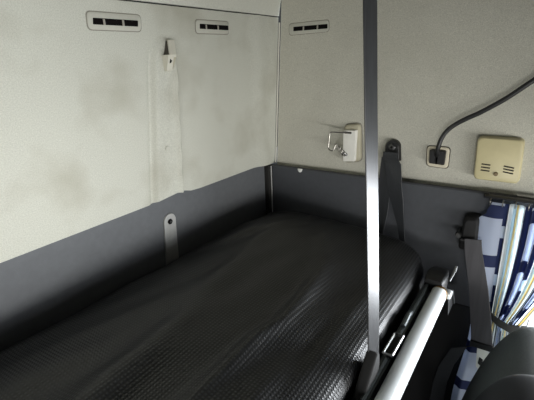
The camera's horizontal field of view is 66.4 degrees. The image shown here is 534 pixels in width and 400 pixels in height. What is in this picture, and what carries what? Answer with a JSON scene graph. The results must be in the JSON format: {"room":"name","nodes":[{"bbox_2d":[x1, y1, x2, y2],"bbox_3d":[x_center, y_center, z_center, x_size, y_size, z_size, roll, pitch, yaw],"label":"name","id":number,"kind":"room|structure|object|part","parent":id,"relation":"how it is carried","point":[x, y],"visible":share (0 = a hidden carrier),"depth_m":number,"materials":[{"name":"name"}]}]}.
{"room":"vehicle interior","nodes":[
{"label":"vehicle interior","id":0,"kind":"room"},
{"bbox_2d":[0,0,280,351],"bbox_3d":[-0.557,0.397,0.846,0.079,2.200,2.450,11,23,32],"label":"wall","id":1,"kind":"structure","parent":0,"point":[88,118],"depth_m":0.97,"materials":[{"name":"fabric"}]},
{"bbox_2d":[85,10,141,31],"bbox_3d":[-0.338,-0.398,0.912,0.007,0.039,0.146,11,23,32],"label":"air vent","id":2,"kind":"object","parent":1,"relation":"in","point":[95,20],"visible":1,"depth_m":0.91,"materials":[{"name":"grey plastic"}]},
{"bbox_2d":[162,40,176,71],"bbox_3d":[-0.242,-0.367,1.036,0.023,0.076,0.044,11,23,32],"label":"coat hook","id":3,"kind":"object","parent":1,"relation":"attached to","point":[169,57],"visible":1,"depth_m":1.03,"materials":[{"name":"beige plastic"}]},
{"bbox_2d":[163,213,178,264],"bbox_3d":[-0.276,0.126,1.173,0.011,0.180,0.056,11,23,32],"label":"bracket","id":4,"kind":"object","parent":1,"relation":"attached to","point":[170,231],"visible":0.95,"depth_m":1.17,"materials":[{"name":"metal"}]},
{"bbox_2d":[121,0,278,18],"bbox_3d":[-0.613,-0.312,0.538,0.016,0.020,2.320,11,23,32],"label":"trim","id":5,"kind":"structure","parent":1,"relation":"attached to","point":[121,0],"depth_m":1.10,"materials":[{"name":"black plastic"}]},
{"bbox_2d":[195,19,228,34],"bbox_3d":[-0.155,-0.494,1.168,0.007,0.039,0.147,11,23,32],"label":"air vent","id":6,"kind":"object","parent":1,"relation":"in","point":[214,27],"visible":1,"depth_m":1.16,"materials":[{"name":"grey plastic"}]},
{"bbox_2d":[264,164,273,213],"bbox_3d":[0.010,0.015,1.575,0.022,0.306,0.030,11,23,32],"label":"trim","id":7,"kind":"structure","parent":1,"relation":"attached to","point":[267,169],"depth_m":1.54,"materials":[{"name":"black plastic"}]},
{"bbox_2d":[271,166,272,211],"bbox_3d":[0.020,0.017,1.569,0.004,0.304,0.004,11,23,32],"label":"trim","id":8,"kind":"structure","parent":1,"relation":"attached to","point":[271,166],"depth_m":1.55,"materials":[{"name":"paint"}]},
{"bbox_2d":[275,23,279,162],"bbox_3d":[0.038,-0.382,1.493,0.005,0.494,0.054,11,23,32],"label":"trim","id":9,"kind":"structure","parent":1,"relation":"attached to","point":[279,23],"depth_m":1.49,"materials":[{"name":"beige plastic"}]},
{"bbox_2d":[360,266,457,399],"bbox_3d":[-0.270,0.482,0.631,0.708,0.191,1.847,11,23,32],"label":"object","id":10,"kind":"object","parent":1,"relation":"attached to","point":[391,380],"visible":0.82,"depth_m":0.89,"materials":[{"name":"white metal"}]},
{"bbox_2d":[0,211,423,399],"bbox_3d":[-0.269,0.396,0.676,0.610,0.192,1.928,11,23,32],"label":"mattress","id":11,"kind":"object","parent":10,"relation":"on","point":[273,306],"visible":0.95,"depth_m":0.83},
{"bbox_3d":[-0.031,0.497,0.397,0.037,0.044,1.740,11,23,32],"label":"rail","id":12,"kind":"part","parent":10,"relation":"part of","materials":[{"name":"white metal"}]},
{"bbox_3d":[0.494,0.275,1.127,0.026,0.074,0.100,11,23,32],"label":"lever","id":13,"kind":"part","parent":10,"relation":"part of","materials":[{"name":"silver plastic"}]},
{"bbox_2d":[134,0,280,15],"bbox_3d":[-0.499,-0.405,0.434,0.272,0.240,2.340,11,23,32],"label":"ceiling","id":14,"kind":"structure","parent":0,"point":[262,7],"depth_m":1.23,"materials":[{"name":"fabric"}]},
{"bbox_2d":[270,0,533,306],"bbox_3d":[0.890,0.276,1.128,2.078,2.144,0.114,11,23,32],"label":"wall","id":15,"kind":"structure","parent":0,"point":[440,63],"depth_m":1.25,"materials":[{"name":"plastic"}]},
{"bbox_2d":[289,19,329,35],"bbox_3d":[0.140,-0.582,1.378,0.155,0.042,0.010,11,23,32],"label":"air vent","id":16,"kind":"object","parent":15,"relation":"in","point":[318,26],"visible":1,"depth_m":1.37,"materials":[{"name":"grey plastic"}]},
{"bbox_2d":[328,123,362,162],"bbox_3d":[0.265,-0.190,1.366,0.117,0.135,0.059,3,20,14],"label":"wall hook","id":17,"kind":"object","parent":15,"relation":"attached to","point":[352,151],"depth_m":1.35,"materials":[{"name":"white plastic"}]},
{"bbox_3d":[0.275,-0.181,1.357,0.048,0.106,0.028,11,23,32],"label":"plate","id":18,"kind":"part","parent":17,"relation":"part of","materials":[{"name":"white plastic"}]},
{"bbox_2d":[378,139,404,241],"bbox_3d":[0.416,0.005,1.310,0.110,0.389,0.080,11,23,32],"label":"belt","id":19,"kind":"object","parent":15,"relation":"attached to","point":[390,175],"visible":0.84,"depth_m":1.28,"materials":[{"name":"black fabric"}]},
{"bbox_2d":[400,303,469,399],"bbox_3d":[0.369,0.741,1.612,0.820,0.985,0.024,11,23,32],"label":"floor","id":20,"kind":"structure","parent":15,"relation":"attached to","point":[451,330],"depth_m":1.36,"materials":[{"name":"black"}]},
{"bbox_2d":[426,145,450,168],"bbox_3d":[0.514,-0.130,1.228,0.069,0.066,0.017,11,23,32],"label":"power socket","id":21,"kind":"object","parent":15,"relation":"attached to","point":[445,165],"visible":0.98,"depth_m":1.22,"materials":[{"name":"beige"}]},
{"bbox_2d":[430,213,493,399],"bbox_3d":[0.613,0.477,1.285,0.167,0.905,0.072,11,23,32],"label":"belt","id":22,"kind":"object","parent":15,"relation":"attached to","point":[480,313],"visible":0.91,"depth_m":1.19,"materials":[{"name":"black fabric"}]},
{"bbox_2d":[429,77,533,163],"bbox_3d":[0.726,-0.318,1.012,0.566,0.517,0.037,8,22,27],"label":"power cable","id":23,"kind":"object","parent":15,"relation":"attached to","point":[438,155],"visible":1,"depth_m":1.14,"materials":[{"name":"black plastic"}]},
{"bbox_2d":[474,135,524,182],"bbox_3d":[0.640,-0.113,1.128,0.116,0.119,0.049,11,23,32],"label":"wall speaker","id":24,"kind":"object","parent":15,"relation":"attached to","point":[498,158],"visible":1,"depth_m":1.11,"materials":[{"name":"beige plastic"}]},
{"bbox_2d":[484,192,533,207],"bbox_3d":[1.032,0.356,1.013,0.958,0.658,0.094,11,23,32],"label":"rail","id":25,"kind":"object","parent":15,"relation":"attached to","point":[518,203],"depth_m":1.10,"materials":[{"name":"black plastic"}]},
{"bbox_2d":[451,198,533,399],"bbox_3d":[0.754,0.416,1.172,0.358,0.840,0.056,9,22,29],"label":"curtain","id":26,"kind":"object","parent":25,"relation":"hanging from","point":[506,231],"visible":0.59,"depth_m":1.14,"materials":[{"name":"fabric"}]},
{"bbox_3d":[1.001,0.062,0.880,0.958,0.014,0.024,11,23,32],"label":"curtain rail","id":27,"kind":"part","parent":25,"relation":"part of","materials":[{"name":"grey metal"}]},
{"bbox_3d":[0.292,1.649,0.581,2.160,0.050,2.360,11,23,32],"label":"floor","id":28,"kind":"structure","parent":0,"visible":0},
{"bbox_2d":[462,327,533,399],"bbox_3d":[0.733,0.898,0.910,0.715,1.122,0.462,11,23,32],"label":"seat","id":29,"kind":"object","parent":28,"relation":"on","point":[507,372],"visible":1,"depth_m":0.90,"materials":[{"name":"fabric"}]},
{"bbox_3d":[0.360,-0.371,-0.150,1.790,0.022,2.370,11,23,32],"label":"ceiling","id":30,"kind":"structure","parent":0,"visible":0},
{"bbox_2d":[352,0,412,399],"bbox_3d":[0.199,-0.128,0.720,0.125,0.998,0.302,11,23,32],"label":"strap","id":31,"kind":"object","parent":30,"relation":"hanging from","point":[370,366],"visible":0.97,"depth_m":0.71,"materials":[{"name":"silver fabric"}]}
]}

